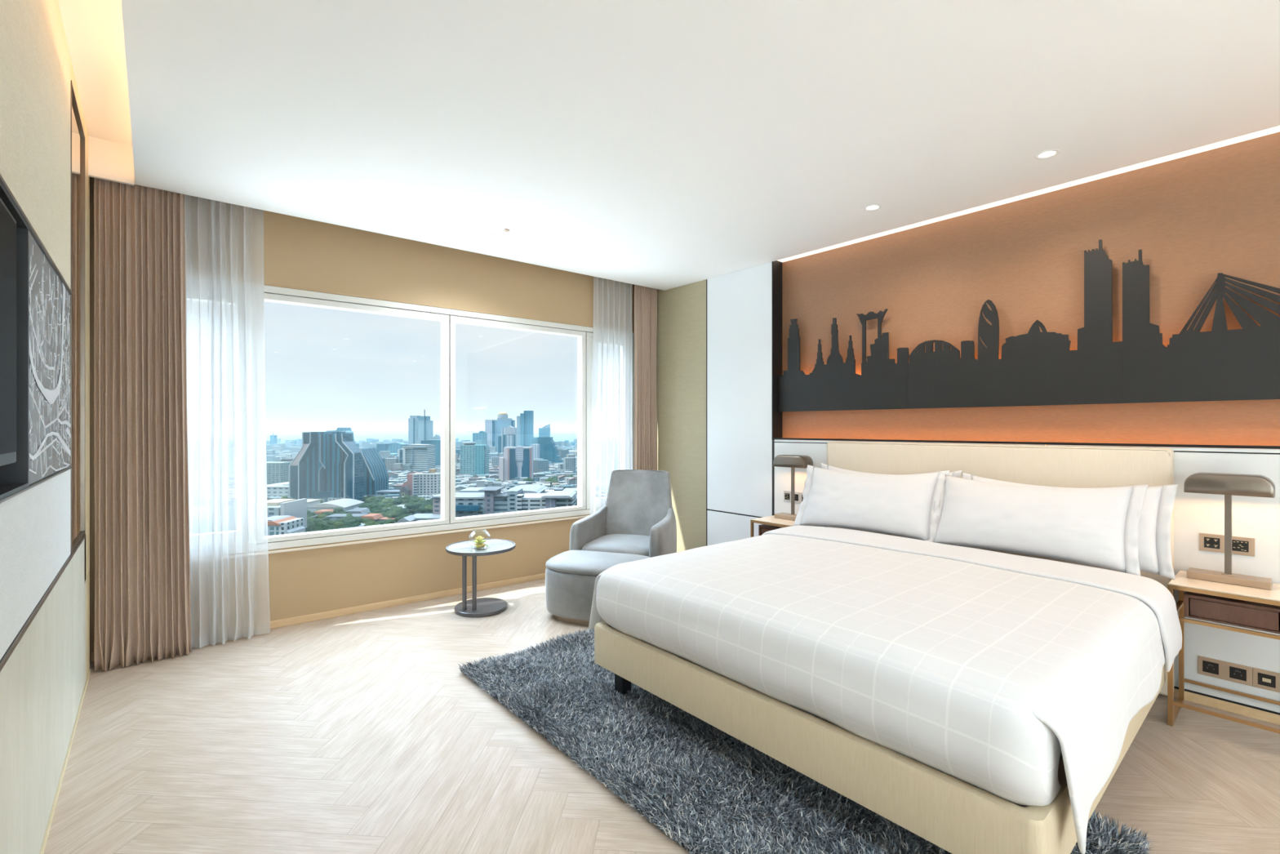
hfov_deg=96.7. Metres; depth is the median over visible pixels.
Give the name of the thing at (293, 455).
apartment block
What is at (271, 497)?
annex building
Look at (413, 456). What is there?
office tower
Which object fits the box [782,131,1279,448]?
wall
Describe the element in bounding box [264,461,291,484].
office tower
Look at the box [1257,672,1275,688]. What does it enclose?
socket
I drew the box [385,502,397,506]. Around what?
tree
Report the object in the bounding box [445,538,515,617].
side table
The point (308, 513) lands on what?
tree
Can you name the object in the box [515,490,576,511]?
building
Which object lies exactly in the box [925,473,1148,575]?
pillow
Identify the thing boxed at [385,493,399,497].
house
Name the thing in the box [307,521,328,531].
tree
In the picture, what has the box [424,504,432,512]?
tree
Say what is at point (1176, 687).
trim
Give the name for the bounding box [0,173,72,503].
trim
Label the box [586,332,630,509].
window
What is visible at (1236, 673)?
socket
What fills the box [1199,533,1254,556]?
power outlet
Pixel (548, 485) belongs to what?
house
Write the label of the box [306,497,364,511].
hall
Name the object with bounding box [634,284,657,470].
drape
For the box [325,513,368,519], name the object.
building
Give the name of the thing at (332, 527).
tree
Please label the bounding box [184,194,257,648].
sheer curtain
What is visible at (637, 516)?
armchair
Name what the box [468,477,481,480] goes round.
house
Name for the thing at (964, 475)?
pillow
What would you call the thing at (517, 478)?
house
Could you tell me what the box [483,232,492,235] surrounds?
diffuser
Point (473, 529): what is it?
glass bowl
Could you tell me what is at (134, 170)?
trim
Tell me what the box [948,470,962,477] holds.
pillow
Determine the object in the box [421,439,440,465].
office tower
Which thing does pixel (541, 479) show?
house
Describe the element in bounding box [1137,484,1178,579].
pillow
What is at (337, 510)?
tree
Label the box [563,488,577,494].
hall
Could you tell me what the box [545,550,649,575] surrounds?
cushion
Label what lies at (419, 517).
warehouse
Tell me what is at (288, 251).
wall
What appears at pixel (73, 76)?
trim
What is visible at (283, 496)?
tree
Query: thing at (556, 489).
office tower
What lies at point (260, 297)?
window
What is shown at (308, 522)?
tree
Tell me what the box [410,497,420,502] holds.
tree
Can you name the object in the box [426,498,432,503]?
tree
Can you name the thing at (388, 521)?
tree
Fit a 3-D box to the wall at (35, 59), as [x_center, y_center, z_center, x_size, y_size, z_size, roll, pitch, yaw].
[-0.217,-1.077,-0.175,0.018,1.005,6.815,0,0,-40]
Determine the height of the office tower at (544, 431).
105.550 m
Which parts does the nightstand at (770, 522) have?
leg, drawer, frame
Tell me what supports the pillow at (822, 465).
on the mattress
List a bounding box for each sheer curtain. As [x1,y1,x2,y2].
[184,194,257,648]
[590,276,632,514]
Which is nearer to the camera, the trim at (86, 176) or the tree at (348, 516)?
the trim at (86, 176)
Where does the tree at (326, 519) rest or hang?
on the ground
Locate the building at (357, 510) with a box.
[346,507,370,513]
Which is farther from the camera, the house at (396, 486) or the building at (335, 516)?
the house at (396, 486)
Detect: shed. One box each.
[353,504,406,508]
[396,515,415,523]
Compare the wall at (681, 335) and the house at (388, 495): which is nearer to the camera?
the wall at (681, 335)
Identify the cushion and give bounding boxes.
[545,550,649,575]
[581,533,649,556]
[826,464,952,475]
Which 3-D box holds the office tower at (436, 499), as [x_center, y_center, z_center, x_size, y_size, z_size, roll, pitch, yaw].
[-182.415,76.353,535.000,33.012,27.295,35.190,0,0,-40]
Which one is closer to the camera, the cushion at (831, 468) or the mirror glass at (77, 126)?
the mirror glass at (77, 126)
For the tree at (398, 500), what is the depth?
631.72 m
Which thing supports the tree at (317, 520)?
on the ground
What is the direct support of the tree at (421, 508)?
on the ground
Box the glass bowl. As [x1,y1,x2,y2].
[468,528,490,549]
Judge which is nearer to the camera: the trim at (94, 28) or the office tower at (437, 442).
the trim at (94, 28)
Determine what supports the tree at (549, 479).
on the ground
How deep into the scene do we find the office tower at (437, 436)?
1499.96 m
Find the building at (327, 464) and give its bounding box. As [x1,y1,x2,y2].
[288,431,388,502]
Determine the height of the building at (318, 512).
9.574 m
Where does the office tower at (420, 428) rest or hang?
on the ground
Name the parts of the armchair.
armrest, backrest, armrest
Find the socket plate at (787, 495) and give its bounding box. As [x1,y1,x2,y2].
[783,490,803,502]
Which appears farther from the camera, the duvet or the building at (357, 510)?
the building at (357, 510)
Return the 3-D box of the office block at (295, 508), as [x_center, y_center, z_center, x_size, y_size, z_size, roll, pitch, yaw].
[-287.413,73.997,456.066,35.528,32.006,49.683,0,0,-40]
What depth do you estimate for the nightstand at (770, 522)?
4.33 m
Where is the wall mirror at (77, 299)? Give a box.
[70,80,84,553]
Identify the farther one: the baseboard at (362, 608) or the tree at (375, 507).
the tree at (375, 507)
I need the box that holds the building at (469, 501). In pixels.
[455,486,522,517]
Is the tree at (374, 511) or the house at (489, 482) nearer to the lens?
the tree at (374, 511)
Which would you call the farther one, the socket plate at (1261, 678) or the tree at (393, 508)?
the tree at (393, 508)
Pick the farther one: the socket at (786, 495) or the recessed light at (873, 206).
the socket at (786, 495)
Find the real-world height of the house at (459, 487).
15.120 m
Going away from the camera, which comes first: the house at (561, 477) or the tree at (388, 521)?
the tree at (388, 521)
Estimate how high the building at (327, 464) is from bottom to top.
85.946 m
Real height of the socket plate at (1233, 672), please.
0.088 m
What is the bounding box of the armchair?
[569,469,676,557]
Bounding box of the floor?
[44,578,1279,853]
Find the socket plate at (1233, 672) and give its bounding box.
[1198,655,1252,685]
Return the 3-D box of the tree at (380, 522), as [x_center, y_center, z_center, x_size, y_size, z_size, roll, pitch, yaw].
[-220.018,84.382,479.899,16.939,11.298,15.677,0,0,-19]
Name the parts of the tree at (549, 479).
crown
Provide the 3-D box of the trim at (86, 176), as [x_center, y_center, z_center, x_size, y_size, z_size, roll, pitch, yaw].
[-2.943,-0.393,3.016,0.018,2.374,0.310,0,0,-40]
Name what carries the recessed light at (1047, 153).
in the ceiling
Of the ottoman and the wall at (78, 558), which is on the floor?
the ottoman
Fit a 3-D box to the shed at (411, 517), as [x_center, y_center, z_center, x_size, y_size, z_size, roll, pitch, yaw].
[-201.885,83.460,494.046,19.573,13.079,20.214,0,0,-40]
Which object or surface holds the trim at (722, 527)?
attached to the wall at (681, 335)
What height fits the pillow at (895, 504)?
0.439 m
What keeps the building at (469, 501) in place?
on the ground
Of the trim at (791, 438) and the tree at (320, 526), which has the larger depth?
the tree at (320, 526)
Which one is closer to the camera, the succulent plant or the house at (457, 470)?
the succulent plant
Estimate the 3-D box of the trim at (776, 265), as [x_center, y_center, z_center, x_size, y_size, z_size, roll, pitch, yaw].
[1.143,-0.645,4.740,0.131,1.491,0.010,0,0,-40]
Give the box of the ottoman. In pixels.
[545,550,649,626]
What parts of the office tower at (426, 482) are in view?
water tank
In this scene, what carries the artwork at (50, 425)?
attached to the trim at (32, 230)
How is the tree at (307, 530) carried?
on the ground
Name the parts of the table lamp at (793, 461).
lamp shade, post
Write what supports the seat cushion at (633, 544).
on the armchair
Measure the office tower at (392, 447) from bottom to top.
47.397 m
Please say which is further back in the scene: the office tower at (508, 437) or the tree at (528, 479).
the office tower at (508, 437)
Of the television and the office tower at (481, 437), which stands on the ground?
the office tower at (481, 437)
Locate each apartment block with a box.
[264,515,305,536]
[285,453,291,458]
[291,452,297,457]
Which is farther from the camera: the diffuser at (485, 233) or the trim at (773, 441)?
the trim at (773, 441)
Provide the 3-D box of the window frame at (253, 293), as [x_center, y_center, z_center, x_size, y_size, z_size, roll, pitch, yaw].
[-2.814,-0.065,3.618,0.607,1.672,0.112,0,0,-40]
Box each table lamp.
[773,454,813,520]
[1183,472,1275,590]
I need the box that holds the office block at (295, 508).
[264,497,306,528]
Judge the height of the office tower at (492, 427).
143.481 m
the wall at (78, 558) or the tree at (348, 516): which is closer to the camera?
the wall at (78, 558)
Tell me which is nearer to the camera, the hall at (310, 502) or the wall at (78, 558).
the wall at (78, 558)
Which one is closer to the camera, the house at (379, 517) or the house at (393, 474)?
the house at (379, 517)
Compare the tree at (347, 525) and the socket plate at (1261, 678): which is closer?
the socket plate at (1261, 678)
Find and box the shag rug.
[457,628,1154,853]
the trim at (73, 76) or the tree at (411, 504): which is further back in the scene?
the tree at (411, 504)
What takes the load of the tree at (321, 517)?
on the ground
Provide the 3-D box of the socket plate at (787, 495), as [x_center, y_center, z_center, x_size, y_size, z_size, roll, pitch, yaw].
[1.226,0.554,4.540,0.008,0.085,0.175,0,0,-40]
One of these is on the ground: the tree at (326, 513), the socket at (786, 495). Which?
the tree at (326, 513)
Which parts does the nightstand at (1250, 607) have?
leg, floor rail, rail, leg, frame, rail, rail, rail, drawer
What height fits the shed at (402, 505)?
7.871 m
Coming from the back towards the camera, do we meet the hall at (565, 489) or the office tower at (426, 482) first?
the office tower at (426, 482)
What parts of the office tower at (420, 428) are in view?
crown, crown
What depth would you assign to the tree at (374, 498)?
641.20 m
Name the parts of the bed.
leg, rail, headboard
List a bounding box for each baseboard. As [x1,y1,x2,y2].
[39,668,90,853]
[90,573,545,662]
[1173,688,1279,724]
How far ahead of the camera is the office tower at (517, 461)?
903.57 m
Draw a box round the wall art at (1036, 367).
[778,239,1279,411]
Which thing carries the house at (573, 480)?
on the ground
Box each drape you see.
[93,177,191,671]
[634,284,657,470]
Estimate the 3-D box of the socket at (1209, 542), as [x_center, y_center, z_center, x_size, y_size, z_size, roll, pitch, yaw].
[2.757,0.556,2.743,0.002,0.050,0.054,0,0,-40]
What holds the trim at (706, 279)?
attached to the wall at (681, 335)
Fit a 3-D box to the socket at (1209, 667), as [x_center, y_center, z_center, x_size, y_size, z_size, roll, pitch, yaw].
[2.754,1.158,2.746,0.002,0.053,0.055,0,0,-40]
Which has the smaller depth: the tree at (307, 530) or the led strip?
the led strip
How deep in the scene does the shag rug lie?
2.17 m
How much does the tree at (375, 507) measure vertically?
13.480 m
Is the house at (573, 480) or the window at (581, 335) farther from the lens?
the house at (573, 480)
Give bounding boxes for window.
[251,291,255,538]
[255,292,448,543]
[448,315,586,523]
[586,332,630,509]
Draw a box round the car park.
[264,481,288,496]
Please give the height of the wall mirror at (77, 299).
2.018 m
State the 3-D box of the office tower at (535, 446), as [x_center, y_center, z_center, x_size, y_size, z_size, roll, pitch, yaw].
[-232.078,64.282,1262.216,79.761,51.435,116.399,0,0,-40]
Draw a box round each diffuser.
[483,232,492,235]
[866,205,878,209]
[1039,151,1055,157]
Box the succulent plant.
[470,535,488,547]
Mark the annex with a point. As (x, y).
(405, 490)
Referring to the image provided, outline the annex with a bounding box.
[400,484,410,496]
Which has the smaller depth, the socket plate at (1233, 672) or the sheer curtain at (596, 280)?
the socket plate at (1233, 672)
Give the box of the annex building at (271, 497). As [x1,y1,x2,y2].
[264,496,292,499]
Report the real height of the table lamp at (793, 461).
0.494 m
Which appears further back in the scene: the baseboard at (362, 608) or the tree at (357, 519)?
the tree at (357, 519)
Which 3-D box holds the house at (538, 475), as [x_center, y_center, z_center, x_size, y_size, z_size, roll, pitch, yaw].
[-164.257,83.476,945.079,15.141,13.049,14.737,0,0,-3]
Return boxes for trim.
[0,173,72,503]
[0,181,29,499]
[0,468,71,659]
[0,533,85,671]
[57,0,134,186]
[71,61,84,134]
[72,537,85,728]
[84,122,89,581]
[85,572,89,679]
[133,169,663,290]
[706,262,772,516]
[706,279,707,546]
[706,510,761,545]
[707,509,763,517]
[772,260,782,439]
[772,437,1279,454]
[772,439,774,515]
[774,439,1046,526]
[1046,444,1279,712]
[1173,685,1279,715]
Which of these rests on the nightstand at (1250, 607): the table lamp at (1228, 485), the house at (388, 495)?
the table lamp at (1228, 485)
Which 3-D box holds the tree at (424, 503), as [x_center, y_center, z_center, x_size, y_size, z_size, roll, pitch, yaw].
[-230.875,83.872,608.668,15.106,12.324,16.842,0,0,-40]
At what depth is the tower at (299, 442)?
2351.71 m
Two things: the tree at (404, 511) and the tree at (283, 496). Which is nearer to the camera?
the tree at (404, 511)
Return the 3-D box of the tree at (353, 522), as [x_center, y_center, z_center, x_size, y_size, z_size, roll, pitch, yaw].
[-244.774,84.077,482.544,14.192,11.910,13.134,0,0,11]
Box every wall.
[0,0,71,289]
[89,177,634,661]
[656,279,706,552]
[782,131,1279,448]
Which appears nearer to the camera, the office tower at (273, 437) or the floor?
the floor
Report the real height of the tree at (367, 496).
11.115 m
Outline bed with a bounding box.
[594,441,1173,853]
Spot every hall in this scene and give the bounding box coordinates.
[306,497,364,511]
[306,498,321,506]
[502,484,547,493]
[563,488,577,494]
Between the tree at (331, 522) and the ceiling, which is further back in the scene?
the tree at (331, 522)
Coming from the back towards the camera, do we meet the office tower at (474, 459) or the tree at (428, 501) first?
the office tower at (474, 459)
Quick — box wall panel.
[0,557,72,853]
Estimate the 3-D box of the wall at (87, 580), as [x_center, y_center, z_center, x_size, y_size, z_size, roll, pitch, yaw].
[-2.970,1.060,3.048,0.018,0.520,0.226,0,0,-40]
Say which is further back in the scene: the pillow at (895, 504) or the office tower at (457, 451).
the office tower at (457, 451)
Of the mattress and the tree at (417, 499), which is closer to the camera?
the mattress
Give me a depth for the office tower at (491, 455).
1499.96 m
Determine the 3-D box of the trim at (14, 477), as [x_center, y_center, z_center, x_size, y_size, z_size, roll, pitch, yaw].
[-1.337,-0.200,0.976,0.230,0.746,1.458,0,0,-40]
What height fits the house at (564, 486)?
12.144 m
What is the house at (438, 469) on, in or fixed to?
on the ground
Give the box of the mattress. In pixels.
[678,656,834,724]
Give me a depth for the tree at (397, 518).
518.50 m
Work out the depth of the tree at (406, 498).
634.73 m
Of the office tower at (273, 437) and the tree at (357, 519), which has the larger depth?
the office tower at (273, 437)
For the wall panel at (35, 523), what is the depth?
1.62 m
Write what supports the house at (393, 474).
on the ground
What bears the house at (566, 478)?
on the ground
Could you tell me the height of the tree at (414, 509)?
8.313 m
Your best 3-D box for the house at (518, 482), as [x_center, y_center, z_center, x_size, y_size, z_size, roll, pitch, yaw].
[-168.095,83.521,813.998,11.025,12.958,17.509,0,0,-1]
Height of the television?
0.668 m
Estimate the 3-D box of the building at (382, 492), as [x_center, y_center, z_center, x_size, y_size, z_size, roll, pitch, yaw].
[-307.248,83.736,698.000,35.254,12.529,33.813,0,0,-40]
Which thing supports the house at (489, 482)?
on the ground
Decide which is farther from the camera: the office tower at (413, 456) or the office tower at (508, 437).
the office tower at (508, 437)
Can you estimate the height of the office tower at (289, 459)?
42.323 m
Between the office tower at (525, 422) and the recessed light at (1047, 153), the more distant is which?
the office tower at (525, 422)
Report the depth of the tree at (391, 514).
527.82 m
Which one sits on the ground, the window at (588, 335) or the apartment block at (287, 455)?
the apartment block at (287, 455)
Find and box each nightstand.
[750,515,826,537]
[1167,569,1279,733]
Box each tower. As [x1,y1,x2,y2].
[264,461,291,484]
[270,432,276,444]
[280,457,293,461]
[296,439,302,444]
[325,427,355,442]
[377,442,408,453]
[378,452,397,456]
[394,444,435,471]
[400,468,440,495]
[408,409,433,444]
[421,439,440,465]
[430,434,440,439]
[431,493,440,514]
[455,448,460,457]
[460,441,488,475]
[472,431,487,444]
[484,411,515,451]
[488,453,497,459]
[497,426,516,457]
[498,445,533,481]
[516,410,533,446]
[531,444,539,458]
[533,423,550,444]
[537,436,563,462]
[545,488,564,493]
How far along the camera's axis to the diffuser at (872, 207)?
3.54 m
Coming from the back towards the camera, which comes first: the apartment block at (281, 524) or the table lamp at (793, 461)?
the apartment block at (281, 524)
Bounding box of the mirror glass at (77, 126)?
[71,96,82,546]
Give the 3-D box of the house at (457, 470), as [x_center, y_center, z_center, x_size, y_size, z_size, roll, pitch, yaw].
[-318.753,80.927,1000.196,18.027,18.146,10.527,0,0,-11]
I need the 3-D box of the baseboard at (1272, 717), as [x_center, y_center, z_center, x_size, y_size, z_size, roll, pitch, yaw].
[2.896,1.327,2.605,0.016,0.046,7.000,0,0,-40]
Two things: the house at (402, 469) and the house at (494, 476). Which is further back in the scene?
the house at (402, 469)
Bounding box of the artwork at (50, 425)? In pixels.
[29,231,71,484]
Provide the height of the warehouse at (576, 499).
29.828 m
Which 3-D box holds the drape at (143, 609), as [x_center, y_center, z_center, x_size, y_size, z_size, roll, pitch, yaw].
[-2.845,-0.078,3.268,0.422,2.844,0.090,0,0,-40]
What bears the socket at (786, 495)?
attached to the socket plate at (787, 495)
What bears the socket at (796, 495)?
attached to the socket plate at (787, 495)
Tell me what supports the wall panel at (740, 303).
attached to the wall at (681, 335)
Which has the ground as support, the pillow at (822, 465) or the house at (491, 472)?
the house at (491, 472)
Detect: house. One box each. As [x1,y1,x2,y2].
[360,513,395,522]
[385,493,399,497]
[387,471,398,478]
[394,484,402,489]
[395,467,405,472]
[407,471,419,474]
[436,467,440,472]
[455,468,460,475]
[455,484,467,490]
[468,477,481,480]
[476,480,484,487]
[484,480,493,486]
[488,474,498,479]
[489,471,497,474]
[514,476,521,481]
[517,481,527,484]
[536,473,546,477]
[539,477,548,481]
[542,483,550,487]
[557,475,568,480]
[560,484,573,488]
[564,476,572,484]
[568,476,577,484]
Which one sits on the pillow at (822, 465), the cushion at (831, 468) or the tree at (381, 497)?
the cushion at (831, 468)
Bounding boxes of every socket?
[784,493,789,499]
[795,493,798,501]
[1202,660,1218,675]
[1204,537,1219,548]
[1229,666,1246,680]
[1231,539,1248,552]
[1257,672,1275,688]
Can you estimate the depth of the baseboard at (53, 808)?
2.19 m
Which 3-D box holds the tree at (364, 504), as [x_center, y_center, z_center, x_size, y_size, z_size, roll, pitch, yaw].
[-284.468,84.115,590.475,14.839,11.841,15.403,0,0,-37]
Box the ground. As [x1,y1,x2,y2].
[254,430,620,539]
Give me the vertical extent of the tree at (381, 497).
12.039 m
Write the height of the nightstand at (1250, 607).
0.643 m
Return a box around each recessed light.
[863,204,881,211]
[1034,148,1060,159]
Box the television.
[0,198,16,466]
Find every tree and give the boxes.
[280,495,288,498]
[305,523,315,532]
[306,509,316,517]
[306,520,315,527]
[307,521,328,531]
[310,518,324,524]
[315,514,326,519]
[316,511,333,517]
[322,516,330,522]
[324,520,336,525]
[324,525,342,530]
[332,506,348,513]
[333,521,344,528]
[341,515,355,519]
[342,516,362,523]
[343,522,353,528]
[347,519,360,527]
[358,502,372,507]
[361,518,373,524]
[362,495,372,502]
[363,520,380,526]
[367,496,380,502]
[368,504,382,512]
[368,510,384,513]
[375,520,384,524]
[378,495,385,502]
[381,497,395,503]
[381,510,391,516]
[382,518,397,524]
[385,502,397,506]
[386,508,399,518]
[389,505,402,510]
[391,496,403,504]
[394,508,413,517]
[394,514,406,521]
[400,494,413,504]
[404,501,420,509]
[408,507,418,514]
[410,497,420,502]
[417,505,427,513]
[419,500,430,506]
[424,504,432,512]
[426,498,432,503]
[523,476,534,481]
[544,477,555,486]
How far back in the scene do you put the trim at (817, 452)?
4.52 m
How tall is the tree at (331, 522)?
13.675 m
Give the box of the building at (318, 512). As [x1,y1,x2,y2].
[313,509,333,514]
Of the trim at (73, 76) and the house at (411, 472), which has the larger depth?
the house at (411, 472)
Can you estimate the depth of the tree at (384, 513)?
537.31 m
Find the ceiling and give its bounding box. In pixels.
[121,0,1279,290]
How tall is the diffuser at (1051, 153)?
0.001 m
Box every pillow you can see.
[793,464,949,540]
[820,462,889,475]
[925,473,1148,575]
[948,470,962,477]
[961,472,1058,487]
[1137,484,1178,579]
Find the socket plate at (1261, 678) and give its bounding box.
[1252,666,1279,692]
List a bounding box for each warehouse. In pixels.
[413,513,440,521]
[575,494,577,505]
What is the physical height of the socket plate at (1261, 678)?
0.088 m
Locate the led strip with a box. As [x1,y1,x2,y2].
[777,125,1279,262]
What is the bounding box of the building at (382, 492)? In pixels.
[375,489,399,495]
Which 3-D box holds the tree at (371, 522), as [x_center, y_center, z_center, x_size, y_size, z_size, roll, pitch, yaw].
[-223.917,84.064,476.355,13.646,11.942,15.199,0,0,-27]
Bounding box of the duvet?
[588,524,1182,853]
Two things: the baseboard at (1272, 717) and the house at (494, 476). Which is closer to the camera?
the baseboard at (1272, 717)
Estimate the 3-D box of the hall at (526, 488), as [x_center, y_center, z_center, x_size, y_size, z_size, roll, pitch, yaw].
[-113.745,75.063,571.500,61.845,29.874,64.136,0,0,-40]
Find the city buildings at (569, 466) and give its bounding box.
[264,438,620,502]
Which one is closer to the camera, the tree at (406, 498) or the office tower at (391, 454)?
the tree at (406, 498)
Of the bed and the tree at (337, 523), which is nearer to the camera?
the bed
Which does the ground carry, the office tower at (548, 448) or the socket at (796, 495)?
the office tower at (548, 448)
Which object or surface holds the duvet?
on the mattress
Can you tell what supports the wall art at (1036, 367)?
attached to the wall at (1193, 219)
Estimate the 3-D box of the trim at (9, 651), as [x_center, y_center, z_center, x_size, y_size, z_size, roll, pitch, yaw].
[-0.422,0.548,0.067,0.022,0.016,7.450,0,0,-40]
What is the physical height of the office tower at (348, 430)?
90.000 m
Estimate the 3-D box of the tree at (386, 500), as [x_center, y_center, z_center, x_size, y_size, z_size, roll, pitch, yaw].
[-285.491,84.773,645.884,15.431,10.517,17.188,0,0,-22]

